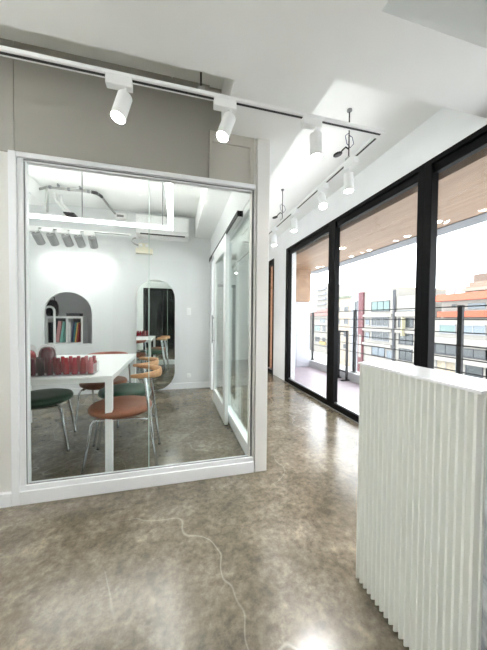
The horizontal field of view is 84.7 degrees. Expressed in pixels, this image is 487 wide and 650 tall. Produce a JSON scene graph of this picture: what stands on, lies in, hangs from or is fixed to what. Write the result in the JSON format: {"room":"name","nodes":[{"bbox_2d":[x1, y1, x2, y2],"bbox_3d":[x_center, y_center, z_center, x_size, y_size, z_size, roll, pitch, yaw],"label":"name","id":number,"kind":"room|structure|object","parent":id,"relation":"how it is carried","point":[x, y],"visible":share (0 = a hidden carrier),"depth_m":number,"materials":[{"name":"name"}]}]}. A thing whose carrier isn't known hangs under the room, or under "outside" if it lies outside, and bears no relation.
{"room":"office reception area","nodes":[
{"label":"office reception area","id":0,"kind":"room"},
{"bbox_2d":[0,38,13,151],"bbox_3d":[-2.462,-1.423,1.401,2.125,0.681,0.012,0,1,-14],"label":"wall panel","id":1,"kind":"object","parent":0,"point":[6,64],"visible":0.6,"depth_m":1.65,"materials":[{"name":"paint"}]},
{"bbox_2d":[45,292,91,343],"bbox_3d":[-3.201,-0.392,4.794,2.400,2.910,1.500,0,1,-14],"label":"wall","id":2,"kind":"structure","parent":0,"point":[68,302],"depth_m":5.41,"materials":[{"name":"paint"}]},
{"bbox_2d":[29,225,130,235],"bbox_3d":[-2.550,-1.315,3.647,1.880,0.022,0.042,0,1,-14],"label":"track","id":3,"kind":"object","parent":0,"point":[40,227],"visible":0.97,"depth_m":3.72,"materials":[{"name":"white metal"}]},
{"bbox_2d":[29,227,45,244],"bbox_3d":[-2.823,-1.202,3.646,0.164,0.212,0.187,0,1,-14],"label":"track spotlight","id":4,"kind":"object","parent":3,"relation":"hanging from","point":[36,234],"visible":0.94,"depth_m":3.59,"materials":[{"name":"white plastic"}]},
{"bbox_2d":[41,228,59,245],"bbox_3d":[-2.659,-1.201,3.688,0.164,0.212,0.187,0,1,-14],"label":"track spotlight","id":5,"kind":"object","parent":3,"relation":"hanging from","point":[50,234],"visible":1,"depth_m":3.63,"materials":[{"name":"white plastic"}]},
{"bbox_2d":[57,229,73,246],"bbox_3d":[-2.484,-1.201,3.733,0.164,0.212,0.187,0,1,-14],"label":"track spotlight","id":6,"kind":"object","parent":3,"relation":"hanging from","point":[66,237],"visible":0.99,"depth_m":3.68,"materials":[{"name":"white plastic"}]},
{"bbox_2d":[69,230,85,247],"bbox_3d":[-2.334,-1.200,3.772,0.164,0.212,0.187,0,1,-14],"label":"track spotlight","id":7,"kind":"object","parent":3,"relation":"hanging from","point":[78,237],"visible":1,"depth_m":3.71,"materials":[{"name":"white plastic"}]},
{"bbox_2d":[84,231,97,248],"bbox_3d":[-2.172,-1.200,3.814,0.149,0.212,0.188,0,1,-14],"label":"track spotlight","id":8,"kind":"object","parent":3,"relation":"hanging from","point":[92,239],"visible":1,"depth_m":3.76,"materials":[{"name":"white plastic"}]},
{"bbox_2d":[29,203,210,389],"bbox_3d":[-2.320,-0.371,4.221,3.820,2.910,0.050,0,1,-14],"label":"wall","id":9,"kind":"structure","parent":0,"point":[109,276],"depth_m":4.27,"materials":[{"name":"paint"}]},
{"bbox_2d":[114,213,126,219],"bbox_3d":[-1.945,-1.718,4.226,0.170,0.090,0.064,0,1,-14],"label":"junction box","id":10,"kind":"object","parent":9,"relation":"attached to","point":[119,216],"visible":0.93,"depth_m":4.20,"materials":[{"name":"white plastic"}]},
{"bbox_2d":[32,382,209,394],"bbox_3d":[-2.285,1.034,4.232,3.500,0.100,0.015,0,1,-14],"label":"baseboard","id":11,"kind":"structure","parent":9,"relation":"attached to","point":[170,386],"depth_m":4.53,"materials":[{"name":"white"}]},
{"bbox_2d":[131,237,152,254],"bbox_3d":[-1.639,-1.284,4.309,0.334,0.262,0.076,0,1,-14],"label":"emergency light","id":12,"kind":"object","parent":9,"relation":"attached to","point":[143,248],"visible":1,"depth_m":4.29,"materials":[{"name":"beige plastic"}]},
{"bbox_2d":[136,279,174,389],"bbox_3d":[-1.444,0.168,4.406,0.616,1.831,0.025,0,1,-14],"label":"wall mirror","id":13,"kind":"object","parent":9,"relation":"attached to","point":[155,299],"visible":0.82,"depth_m":4.39,"materials":[{"name":"silver mirror"}]},
{"bbox_2d":[136,214,188,241],"bbox_3d":[-1.297,-1.571,4.315,0.800,0.342,0.222,0,1,-14],"label":"air conditioner","id":14,"kind":"object","parent":9,"relation":"attached to","point":[180,232],"visible":0.94,"depth_m":4.24,"materials":[{"name":"white plastic"}]},
{"bbox_2d":[0,360,408,649],"bbox_3d":[-1.293,1.197,2.950,5.580,0.150,9.700,0,1,-14],"label":"floor","id":15,"kind":"structure","parent":0,"point":[261,560],"depth_m":1.44,"materials":[{"name":"concrete"}]},
{"bbox_2d":[45,306,55,343],"bbox_3d":[-3.075,0.382,4.298,0.219,1.388,0.160,0,1,-14],"label":"pipe","id":16,"kind":"object","parent":15,"relation":"on","point":[52,307],"visible":0.59,"depth_m":4.28,"materials":[{"name":"white metal"}]},
{"bbox_2d":[31,388,76,450],"bbox_3d":[-1.919,0.744,2.480,0.578,0.771,0.502,0,1,-25],"label":"armchair","id":17,"kind":"object","parent":15,"relation":"on","point":[41,398],"visible":0.38,"depth_m":2.41,"materials":[{"name":"green leather"}]},
{"bbox_2d":[45,316,86,343],"bbox_3d":[-2.975,0.462,4.512,0.540,1.220,0.240,0,1,-14],"label":"bookshelf","id":18,"kind":"object","parent":15,"relation":"on","point":[83,319],"visible":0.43,"depth_m":4.44,"materials":[{"name":"white paint"}]},
{"bbox_2d":[48,322,52,342],"bbox_3d":[-3.177,0.121,4.427,0.035,0.330,0.170,0,1,-14],"label":"book","id":19,"kind":"object","parent":18,"relation":"on","point":[49,323],"visible":0.7,"depth_m":4.35,"materials":[{"name":"black paper"}]},
{"bbox_2d":[46,297,58,315],"bbox_3d":[-3.170,-0.306,4.432,0.180,0.315,0.144,0,1,-14],"label":"bag","id":20,"kind":"object","parent":18,"relation":"on","point":[49,311],"visible":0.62,"depth_m":4.38,"materials":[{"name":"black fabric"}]},
{"bbox_2d":[51,324,57,342],"bbox_3d":[-3.131,0.131,4.439,0.040,0.310,0.170,0,1,-14],"label":"book","id":21,"kind":"object","parent":18,"relation":"on","point":[51,324],"visible":0.3,"depth_m":4.36,"materials":[{"name":"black paper"}]},
{"bbox_2d":[56,321,62,342],"bbox_3d":[-3.056,0.110,4.458,0.095,0.354,0.170,0,1,-14],"label":"book","id":22,"kind":"object","parent":18,"relation":"on","point":[59,326],"visible":0.68,"depth_m":4.38,"materials":[{"name":"pink paper"}]},
{"bbox_2d":[60,321,65,341],"bbox_3d":[-3.001,0.113,4.473,0.079,0.347,0.170,0,1,-14],"label":"book","id":23,"kind":"object","parent":18,"relation":"on","point":[63,330],"visible":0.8,"depth_m":4.40,"materials":[{"name":"teal paper"}]},
{"bbox_2d":[69,322,72,341],"bbox_3d":[-2.899,0.122,4.499,0.028,0.330,0.170,0,1,-14],"label":"book","id":24,"kind":"object","parent":18,"relation":"on","point":[70,323],"visible":0.68,"depth_m":4.42,"materials":[{"name":"beige paper"}]},
{"bbox_2d":[71,322,74,341],"bbox_3d":[-2.851,0.116,4.511,0.063,0.341,0.170,0,1,-14],"label":"book","id":25,"kind":"object","parent":18,"relation":"on","point":[73,328],"visible":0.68,"depth_m":4.43,"materials":[{"name":"blue paper"}]},
{"bbox_2d":[66,313,82,315],"bbox_3d":[-2.849,-0.172,4.508,0.204,0.050,0.164,0,1,-14],"label":"flat box","id":26,"kind":"object","parent":18,"relation":"on","point":[67,314],"visible":0.88,"depth_m":4.44,"materials":[{"name":"grey"}]},
{"bbox_2d":[73,322,77,341],"bbox_3d":[-2.824,0.119,4.518,0.059,0.335,0.170,0,1,-14],"label":"book","id":27,"kind":"object","parent":18,"relation":"on","point":[75,322],"visible":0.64,"depth_m":4.44,"materials":[{"name":"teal paper"}]},
{"bbox_2d":[76,323,80,341],"bbox_3d":[-2.777,0.127,4.531,0.059,0.321,0.170,0,1,-14],"label":"book","id":28,"kind":"object","parent":18,"relation":"on","point":[78,339],"visible":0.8,"depth_m":4.46,"materials":[{"name":"red paper"}]},
{"bbox_2d":[31,354,135,471],"bbox_3d":[-1.729,0.748,2.534,1.165,0.760,1.325,0,1,-14],"label":"meeting table","id":29,"kind":"object","parent":15,"relation":"on","point":[109,366],"visible":0.4,"depth_m":2.04,"materials":[{"name":"white paint"}]},
{"bbox_2d":[30,344,36,362],"bbox_3d":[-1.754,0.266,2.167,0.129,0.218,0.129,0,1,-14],"label":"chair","id":30,"kind":"object","parent":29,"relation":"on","point":[32,353],"visible":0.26,"depth_m":2.16,"materials":[{"name":"red"}]},
{"bbox_2d":[37,344,56,361],"bbox_3d":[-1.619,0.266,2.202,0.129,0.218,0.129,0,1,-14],"label":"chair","id":31,"kind":"object","parent":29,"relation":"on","point":[47,351],"visible":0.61,"depth_m":2.16,"materials":[{"name":"red"}]},
{"bbox_3d":[-1.389,0.338,2.072,0.450,0.085,0.170,0,1,-14],"label":"acrylic tray","id":32,"kind":"object","parent":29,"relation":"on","visible":0},
{"bbox_2d":[30,358,35,375],"bbox_3d":[-1.567,0.312,1.982,0.045,0.130,0.045,0,1,-14],"label":"jar","id":33,"kind":"object","parent":32,"relation":"in","point":[32,364],"visible":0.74,"depth_m":1.97,"materials":[{"name":"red glass"}]},
{"bbox_2d":[35,357,39,372],"bbox_3d":[-1.589,0.310,2.065,0.045,0.130,0.045,0,1,-14],"label":"jar","id":34,"kind":"object","parent":32,"relation":"in","point":[37,358],"visible":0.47,"depth_m":2.05,"materials":[{"name":"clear glass"}]},
{"bbox_2d":[38,358,44,374],"bbox_3d":[-1.513,0.312,1.996,0.045,0.130,0.045,0,1,-14],"label":"jar","id":35,"kind":"object","parent":32,"relation":"in","point":[41,371],"visible":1,"depth_m":1.98,"materials":[{"name":"clear glass"}]},
{"bbox_2d":[43,357,47,372],"bbox_3d":[-1.535,0.310,2.079,0.045,0.130,0.045,0,1,-14],"label":"jar","id":36,"kind":"object","parent":32,"relation":"in","point":[45,362],"visible":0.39,"depth_m":2.06,"materials":[{"name":"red glass"}]},
{"bbox_2d":[46,358,52,374],"bbox_3d":[-1.459,0.312,2.010,0.045,0.130,0.045,0,1,-14],"label":"jar","id":37,"kind":"object","parent":32,"relation":"in","point":[49,366],"visible":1,"depth_m":2.00,"materials":[{"name":"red glass"}]},
{"bbox_2d":[52,356,56,372],"bbox_3d":[-1.481,0.310,2.093,0.045,0.130,0.045,0,1,-14],"label":"jar","id":38,"kind":"object","parent":32,"relation":"in","point":[54,357],"visible":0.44,"depth_m":2.08,"materials":[{"name":"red glass"}]},
{"bbox_2d":[54,358,60,374],"bbox_3d":[-1.405,0.312,2.024,0.045,0.130,0.045,0,1,-14],"label":"jar","id":39,"kind":"object","parent":32,"relation":"in","point":[57,365],"visible":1,"depth_m":2.01,"materials":[{"name":"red glass"}]},
{"bbox_2d":[60,356,64,371],"bbox_3d":[-1.427,0.310,2.107,0.045,0.130,0.045,0,1,-14],"label":"jar","id":40,"kind":"object","parent":32,"relation":"in","point":[62,357],"visible":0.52,"depth_m":2.09,"materials":[{"name":"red glass"}]},
{"bbox_2d":[63,357,69,373],"bbox_3d":[-1.351,0.313,2.038,0.045,0.130,0.045,0,1,-14],"label":"jar","id":41,"kind":"object","parent":32,"relation":"in","point":[66,366],"visible":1,"depth_m":2.03,"materials":[{"name":"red glass"}]},
{"bbox_2d":[68,356,72,371],"bbox_3d":[-1.373,0.310,2.121,0.045,0.130,0.045,0,1,-14],"label":"jar","id":42,"kind":"object","parent":32,"relation":"in","point":[70,361],"visible":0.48,"depth_m":2.11,"materials":[{"name":"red glass"}]},
{"bbox_2d":[72,357,77,373],"bbox_3d":[-1.297,0.313,2.052,0.045,0.130,0.045,0,1,-14],"label":"jar","id":43,"kind":"object","parent":32,"relation":"in","point":[75,363],"visible":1,"depth_m":2.04,"materials":[{"name":"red glass"}]},
{"bbox_2d":[79,357,85,373],"bbox_3d":[-1.243,0.313,2.066,0.045,0.130,0.045,0,1,-14],"label":"jar","id":44,"kind":"object","parent":32,"relation":"in","point":[82,365],"visible":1,"depth_m":2.05,"materials":[{"name":"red glass"}]},
{"bbox_2d":[85,356,88,371],"bbox_3d":[-1.264,0.311,2.149,0.045,0.130,0.045,0,1,-14],"label":"jar","id":45,"kind":"object","parent":32,"relation":"in","point":[86,357],"visible":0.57,"depth_m":2.14,"materials":[{"name":"red glass"}]},
{"bbox_2d":[88,357,93,372],"bbox_3d":[-1.189,0.313,2.080,0.045,0.130,0.045,0,1,-14],"label":"jar","id":46,"kind":"object","parent":32,"relation":"in","point":[90,363],"visible":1,"depth_m":2.07,"materials":[{"name":"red glass"}]},
{"bbox_2d":[92,355,96,370],"bbox_3d":[-1.210,0.311,2.163,0.045,0.130,0.045,0,1,-14],"label":"jar","id":47,"kind":"object","parent":32,"relation":"in","point":[93,356],"visible":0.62,"depth_m":2.15,"materials":[{"name":"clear glass"}]},
{"bbox_2d":[75,351,130,429],"bbox_3d":[-1.630,0.731,3.152,0.502,0.771,0.578,0,1,-10],"label":"armchair","id":48,"kind":"object","parent":15,"relation":"on","point":[119,379],"visible":0.42,"depth_m":2.93,"materials":[{"name":"red leather"}]},
{"bbox_2d":[81,364,161,474],"bbox_3d":[-0.999,0.756,2.281,0.578,0.771,0.502,0,1,-14],"label":"chair","id":49,"kind":"object","parent":15,"relation":"on","point":[125,407],"visible":0.92,"depth_m":2.14,"materials":[{"name":"brown leather"}]},
{"bbox_2d":[92,357,158,446],"bbox_3d":[-1.180,0.744,2.761,0.578,0.771,0.502,0,1,-14],"label":"armchair","id":50,"kind":"object","parent":15,"relation":"on","point":[122,389],"visible":0.58,"depth_m":2.65,"materials":[{"name":"brown wood"}]},
{"bbox_2d":[247,138,269,471],"bbox_3d":[0.115,-0.138,2.142,0.125,2.580,0.145,0,1,-14],"label":"wall","id":51,"kind":"structure","parent":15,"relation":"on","point":[261,146],"depth_m":2.08,"materials":[{"name":"white paint"}]},
{"bbox_2d":[356,361,486,649],"bbox_3d":[0.690,0.679,1.008,0.216,1.008,0.521,0,1,-14],"label":"reception counter","id":52,"kind":"object","parent":15,"relation":"on","point":[421,544],"depth_m":0.91,"materials":[{"name":"white paint"}]},
{"bbox_2d":[358,361,486,393],"bbox_3d":[0.675,0.180,0.999,0.182,0.010,0.507,0,1,-14],"label":"countertop","id":53,"kind":"structure","parent":52,"relation":"on","point":[463,382],"depth_m":0.93,"materials":[{"name":"white"}]},
{"bbox_2d":[209,87,221,131],"bbox_3d":[-1.717,-0.308,1.652,3.700,2.910,0.048,0,1,-14],"label":"wall partition","id":54,"kind":"structure","parent":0,"point":[214,116],"depth_m":1.98,"materials":[{"name":"paint"}]},
{"bbox_2d":[0,151,10,492],"bbox_3d":[-2.485,0.033,1.431,2.105,2.225,0.012,0,1,-14],"label":"wall panel","id":55,"kind":"object","parent":54,"relation":"attached to","point":[5,410],"depth_m":1.68,"materials":[{"name":"white paint"}]},
{"bbox_2d":[0,491,11,507],"bbox_3d":[-2.489,1.103,1.436,2.105,0.086,0.028,0,1,-14],"label":"baseboard","id":56,"kind":"structure","parent":54,"relation":"attached to","point":[5,497],"depth_m":1.68,"materials":[{"name":"white"}]},
{"bbox_2d":[13,41,171,172],"bbox_3d":[-0.971,-1.419,1.786,0.948,0.681,0.012,0,1,-14],"label":"wall panel","id":57,"kind":"object","parent":54,"relation":"attached to","point":[58,112],"visible":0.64,"depth_m":1.76,"materials":[{"name":"paint"}]},
{"bbox_2d":[8,150,255,505],"bbox_3d":[-0.691,0.038,1.890,1.599,2.227,0.058,0,1,-14],"label":"window","id":58,"kind":"structure","parent":54,"relation":"in","point":[24,491],"depth_m":1.74,"materials":[{"name":"white"}]},
{"bbox_2d":[172,77,209,177],"bbox_3d":[-0.381,-1.417,1.939,0.264,0.681,0.012,0,1,-14],"label":"wall panel","id":59,"kind":"object","parent":54,"relation":"attached to","point":[190,115],"visible":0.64,"depth_m":1.93,"materials":[{"name":"paint"}]},
{"bbox_2d":[209,130,253,183],"bbox_3d":[-0.087,-1.243,2.013,0.338,0.368,0.024,0,1,-14],"label":"wall panel","id":60,"kind":"object","parent":54,"relation":"attached to","point":[232,160],"depth_m":2.01,"materials":[{"name":"grey paint"}]},
{"bbox_2d":[210,191,249,389],"bbox_3d":[-0.217,-0.170,3.437,0.100,2.580,2.530,0,1,-14],"label":"wall","id":61,"kind":"structure","parent":0,"point":[238,201],"depth_m":3.62,"materials":[{"name":"paint"}]},
{"bbox_2d":[209,210,242,425],"bbox_3d":[-0.311,0.029,3.430,0.085,2.180,2.046,0,1,-14],"label":"door","id":62,"kind":"structure","parent":61,"relation":"in","point":[221,404],"depth_m":3.02,"materials":[{"name":"white paint"}]},
{"bbox_2d":[228,200,249,454],"bbox_3d":[-0.054,0.036,2.787,0.070,2.200,1.180,0,1,-14],"label":"window","id":63,"kind":"structure","parent":61,"relation":"in","point":[239,430],"depth_m":2.96,"materials":[{"name":"white"}]},
{"bbox_2d":[218,259,247,359],"bbox_3d":[-0.669,-0.437,7.746,1.580,2.910,0.150,0,1,-14],"label":"wall","id":64,"kind":"structure","parent":0,"point":[240,280],"depth_m":7.82,"materials":[{"name":"paint"}]},
{"bbox_2d":[217,284,235,360],"bbox_3d":[-0.727,-0.069,7.605,1.000,2.180,0.112,0,1,-14],"label":"door","id":65,"kind":"structure","parent":64,"relation":"in","point":[220,286],"depth_m":7.65,"materials":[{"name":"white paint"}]},
{"bbox_2d":[0,0,486,260],"bbox_3d":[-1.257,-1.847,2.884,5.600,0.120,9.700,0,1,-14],"label":"ceiling","id":66,"kind":"structure","parent":0,"point":[296,173],"depth_m":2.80,"materials":[{"name":"paint"}]},
{"bbox_2d":[29,175,44,205],"bbox_3d":[-2.536,-1.687,2.615,0.230,0.210,2.012,0,1,-14],"label":"duct","id":67,"kind":"object","parent":66,"relation":"attached to","point":[36,196],"visible":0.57,"depth_m":3.39,"materials":[{"name":"white paint"}]},
{"bbox_2d":[53,192,77,217],"bbox_3d":[-2.497,-1.679,3.729,0.277,0.285,0.150,0,1,-14],"label":"bracket","id":68,"kind":"object","parent":66,"relation":"hanging from","point":[67,212],"visible":0.98,"depth_m":3.71,"materials":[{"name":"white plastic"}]},
{"bbox_2d":[39,183,115,213],"bbox_3d":[-2.243,-1.633,3.643,1.105,0.360,0.528,-1,2,-42],"label":"conduit","id":69,"kind":"object","parent":66,"relation":"attached to","point":[58,187],"visible":0.92,"depth_m":3.45,"materials":[{"name":"grey plastic"}]},
{"bbox_2d":[29,172,172,229],"bbox_3d":[-2.012,-1.490,2.474,2.627,0.588,1.227,0,1,-14],"label":"linear pendant","id":70,"kind":"object","parent":66,"relation":"hanging from","point":[169,186],"visible":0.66,"depth_m":3.11,"materials":[{"name":"white plastic"}]},
{"bbox_2d":[29,215,172,229],"bbox_3d":[-2.161,-1.217,3.048,2.627,0.014,0.054,0,1,-14],"label":"diffuser","id":71,"kind":"object","parent":70,"relation":"attached to","point":[30,216],"depth_m":3.15,"materials":[{"name":"white plastic"}]},
{"bbox_2d":[166,183,172,228],"bbox_3d":[-0.762,-1.199,2.776,0.054,0.014,1.173,0,1,-14],"label":"diffuser","id":72,"kind":"object","parent":70,"relation":"attached to","point":[169,186],"depth_m":2.62,"materials":[{"name":"white plastic"}]},
{"bbox_2d":[197,72,204,89],"bbox_3d":[-0.244,-1.545,1.536,0.040,0.405,0.040,0,1,-14],"label":"hanger","id":73,"kind":"object","parent":66,"relation":"hanging from","point":[200,86],"visible":0.09,"depth_m":1.53,"materials":[{"name":"black metal"}]},
{"bbox_2d":[0,45,384,136],"bbox_3d":[-1.113,-1.334,1.317,4.296,0.022,0.042,0,1,-14],"label":"track","id":74,"kind":"object","parent":73,"relation":"hanging from","point":[5,51],"visible":1,"depth_m":1.49,"materials":[{"name":"white metal"}]},
{"bbox_2d":[105,72,132,124],"bbox_3d":[-0.663,-1.204,1.420,0.132,0.240,0.102,0,1,-14],"label":"track spotlight","id":75,"kind":"object","parent":74,"relation":"hanging from","point":[121,106],"visible":1,"depth_m":1.41,"materials":[{"name":"white plastic"}]},
{"bbox_2d":[213,96,236,142],"bbox_3d":[-0.108,-1.202,1.568,0.132,0.239,0.095,0,1,-14],"label":"track spotlight","id":76,"kind":"object","parent":74,"relation":"hanging from","point":[228,106],"visible":1,"depth_m":1.55,"materials":[{"name":"white plastic"}]},
{"bbox_2d":[301,116,321,160],"bbox_3d":[0.440,-1.202,1.717,0.137,0.237,0.082,0,1,-14],"label":"track spotlight","id":77,"kind":"object","parent":74,"relation":"hanging from","point":[310,123],"visible":1,"depth_m":1.70,"materials":[{"name":"white plastic"}]},
{"bbox_2d":[272,189,285,220],"bbox_3d":[0.471,-1.583,3.512,0.184,0.405,0.071,0,1,-14],"label":"hanger","id":78,"kind":"object","parent":66,"relation":"hanging from","point":[282,190],"visible":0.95,"depth_m":3.52,"materials":[{"name":"black metal"}]},
{"bbox_2d":[333,108,353,160],"bbox_3d":[0.819,-1.550,2.167,0.184,0.405,0.071,0,1,-14],"label":"hanger","id":79,"kind":"object","parent":66,"relation":"hanging from","point":[349,110],"visible":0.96,"depth_m":2.17,"materials":[{"name":"black metal"}]},
{"bbox_2d":[232,135,379,266],"bbox_3d":[0.241,-1.398,4.576,0.042,0.026,5.594,0,1,-14],"label":"track","id":80,"kind":"object","parent":79,"relation":"hanging from","point":[373,138],"visible":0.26,"depth_m":2.43,"materials":[{"name":"white metal"}]},
{"bbox_2d":[235,262,237,273],"bbox_3d":[-0.160,-1.307,6.126,0.076,0.237,0.134,0,1,-14],"label":"track spotlight","id":81,"kind":"object","parent":80,"relation":"hanging from","point":[236,263],"visible":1,"depth_m":6.12,"materials":[{"name":"white plastic"}]},
{"bbox_2d":[272,227,277,245],"bbox_3d":[0.446,-1.249,3.784,0.076,0.237,0.134,0,1,-14],"label":"track spotlight","id":82,"kind":"object","parent":80,"relation":"hanging from","point":[274,237],"visible":1,"depth_m":3.77,"materials":[{"name":"white plastic"}]},
{"bbox_2d":[291,208,298,231],"bbox_3d":[0.608,-1.233,3.154,0.076,0.238,0.133,0,1,-14],"label":"track spotlight","id":83,"kind":"object","parent":80,"relation":"hanging from","point":[294,212],"visible":1,"depth_m":3.15,"materials":[{"name":"white plastic"}]},
{"bbox_2d":[317,182,328,209],"bbox_3d":[0.753,-1.220,2.558,0.082,0.234,0.145,0,1,-5],"label":"track spotlight","id":84,"kind":"object","parent":80,"relation":"hanging from","point":[322,203],"visible":1,"depth_m":2.53,"materials":[{"name":"white plastic"}]},
{"bbox_2d":[344,156,358,193],"bbox_3d":[0.866,-1.209,2.158,0.076,0.236,0.134,0,1,-14],"label":"track spotlight","id":85,"kind":"object","parent":80,"relation":"hanging from","point":[348,176],"visible":1,"depth_m":2.15,"materials":[{"name":"white plastic"}]},
{"bbox_2d":[295,270,310,366],"bbox_3d":[1.155,-0.159,6.798,1.080,2.470,0.210,0,1,-14],"label":"wall","id":86,"kind":"structure","parent":0,"point":[303,277],"depth_m":6.79,"materials":[{"name":"paint"}]},
{"bbox_2d":[311,212,486,273],"bbox_3d":[2.889,-1.444,3.242,0.290,0.310,8.300,0,1,-14],"label":"trim","id":87,"kind":"structure","parent":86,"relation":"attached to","point":[480,218],"depth_m":4.20,"materials":[{"name":"white paint"}]},
{"bbox_2d":[295,366,358,412],"bbox_3d":[2.269,1.262,2.994,1.340,0.180,8.000,0,1,-14],"label":"floor","id":88,"kind":"structure","parent":0,"point":[314,379],"depth_m":4.95,"materials":[{"name":"tile"}]},
{"bbox_2d":[309,358,359,383],"bbox_3d":[2.775,1.085,3.276,0.220,0.170,8.300,0,1,-14],"label":"kerb","id":89,"kind":"object","parent":88,"relation":"on","point":[317,364],"visible":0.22,"depth_m":5.88,"materials":[{"name":"concrete"}]},
{"bbox_2d":[310,305,486,376],"bbox_3d":[2.772,0.375,3.257,0.100,1.250,7.900,0,1,-14],"label":"balcony railing","id":90,"kind":"object","parent":89,"relation":"on","point":[460,319],"visible":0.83,"depth_m":3.65,"materials":[{"name":"black metal"}]},
{"bbox_2d":[338,330,349,380],"bbox_3d":[2.033,0.614,5.472,0.240,1.000,0.306,0,1,-14],"label":"metal stand","id":91,"kind":"object","parent":88,"relation":"on","point":[339,331],"visible":0.79,"depth_m":5.35,"materials":[{"name":"black metal"}]},
{"bbox_2d":[247,107,486,379],"bbox_3d":[1.325,-0.325,3.589,0.200,2.910,9.700,0,1,-14],"label":"wall","id":92,"kind":"structure","parent":0,"point":[446,127],"depth_m":3.09,"materials":[{"name":"paint"}]},
{"bbox_2d":[268,258,273,373],"bbox_3d":[0.621,-0.185,5.983,0.073,2.510,0.400,0,1,-14],"label":"window","id":93,"kind":"structure","parent":92,"relation":"in","point":[271,262],"depth_m":6.12,"materials":[{"name":"black"}]},
{"bbox_2d":[284,221,331,405],"bbox_3d":[1.030,-0.163,4.400,0.073,2.545,1.540,0,1,-14],"label":"window","id":94,"kind":"structure","parent":92,"relation":"in","point":[326,229],"depth_m":4.45,"materials":[{"name":"black metal"}]},
{"bbox_2d":[285,381,358,423],"bbox_3d":[1.346,1.137,3.050,0.020,0.012,4.375,0,1,-14],"label":"trim","id":95,"kind":"structure","parent":92,"relation":"attached to","point":[285,381],"depth_m":3.75,"materials":[{"name":"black metal"}]},
{"bbox_2d":[329,163,424,422],"bbox_3d":[1.396,-0.128,2.985,0.073,2.545,1.385,0,1,-14],"label":"window","id":96,"kind":"structure","parent":92,"relation":"in","point":[416,177],"depth_m":2.97,"materials":[{"name":"black metal"}]},
{"bbox_2d":[420,125,486,368],"bbox_3d":[1.751,-0.094,1.613,0.073,2.545,1.450,0,1,-14],"label":"window","id":97,"kind":"structure","parent":92,"relation":"in","point":[475,142],"depth_m":2.24,"materials":[{"name":"black metal"}]},
{"bbox_2d":[296,147,486,270],"bbox_3d":[2.215,-1.382,2.914,1.180,0.170,8.000,0,1,-14],"label":"ceiling","id":98,"kind":"structure","parent":0,"point":[462,187],"depth_m":3.19,"materials":[{"name":"brown wood"}]},
{"label":"outside","id":99,"kind":"structure","parent":0,"visible":0},
{"bbox_2d":[309,350,349,368],"bbox_3d":[57.968,10.521,103.065,156.100,0.300,230.000,0,1,-14],"label":"ground","id":100,"kind":"structure","parent":99,"point":[318,356],"depth_m":88.17,"materials":[{"name":"grey"}]},
{"bbox_2d":[309,312,311,349],"bbox_3d":[27.112,2.339,114.515,10.160,15.000,16.000,0,1,-14],"label":"building","id":101,"kind":"structure","parent":100,"relation":"on","point":[310,312],"depth_m":106.14,"materials":[{"name":"grey"}]},
{"bbox_2d":[310,309,327,353],"bbox_3d":[32.884,2.057,100.503,11.600,16.300,13.600,0,1,-14],"label":"building","id":102,"kind":"structure","parent":100,"relation":"on","point":[319,318],"depth_m":98.19,"materials":[{"name":"grey concrete"}]},
{"bbox_2d":[316,284,348,309],"bbox_3d":[52.379,-7.203,159.035,15.000,32.500,12.000,0,1,-14],"label":"residential tower","id":103,"kind":"structure","parent":100,"relation":"on","point":[322,290],"depth_m":154.47,"materials":[{"name":"white concrete"}]},
{"bbox_2d":[339,295,350,366],"bbox_3d":[31.320,1.545,73.998,10.300,18.500,12.500,0,1,-14],"label":"building","id":104,"kind":"structure","parent":100,"relation":"on","point":[344,301],"depth_m":71.29,"materials":[{"name":"grey concrete"}]},
{"bbox_2d":[350,292,358,370],"bbox_3d":[29.789,1.799,62.218,9.160,18.500,2.950,0,1,-14],"label":"building","id":105,"kind":"structure","parent":100,"relation":"on","point":[355,296],"depth_m":61.64,"materials":[{"name":"grey concrete"}]},
{"bbox_2d":[357,292,364,371],"bbox_3d":[29.528,1.951,59.830,8.060,18.300,1.450,0,1,-14],"label":"stair tower","id":106,"kind":"structure","parent":100,"relation":"on","point":[361,301],"depth_m":58.60,"materials":[{"name":"concrete"}]},
{"bbox_2d":[362,287,445,361],"bbox_3d":[32.849,1.878,55.495,12.600,18.700,8.500,0,1,-14],"label":"apartment building","id":107,"kind":"structure","parent":100,"relation":"on","point":[381,298],"depth_m":53.02,"materials":[{"name":"grey concrete"}]},
{"bbox_2d":[394,295,441,364],"bbox_3d":[34.359,3.088,49.045,12.900,16.600,4.400,0,1,-14],"label":"office building","id":108,"kind":"structure","parent":100,"relation":"on","point":[408,301],"depth_m":47.48,"materials":[{"name":"grey concrete"}]},
{"bbox_2d":[434,291,486,378],"bbox_3d":[37.381,3.521,37.749,12.700,16.300,14.200,0,1,-14],"label":"roofed building","id":109,"kind":"structure","parent":100,"relation":"on","point":[478,297],"depth_m":38.01,"materials":[{"name":"grey concrete"}]},
{"bbox_2d":[451,275,459,292],"bbox_3d":[32.706,-6.265,41.359,0.300,3.000,1.600,0,1,-14],"label":"antenna mast","id":110,"kind":"object","parent":109,"relation":"on","point":[454,290],"visible":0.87,"depth_m":41.30,"materials":[{"name":"white metal"}]},
{"bbox_2d":[462,273,486,291],"bbox_3d":[52.584,0.941,47.090,14.600,21.300,16.800,0,1,-14],"label":"building","id":111,"kind":"structure","parent":100,"relation":"on","point":[480,280],"depth_m":51.14,"materials":[{"name":"beige concrete"}]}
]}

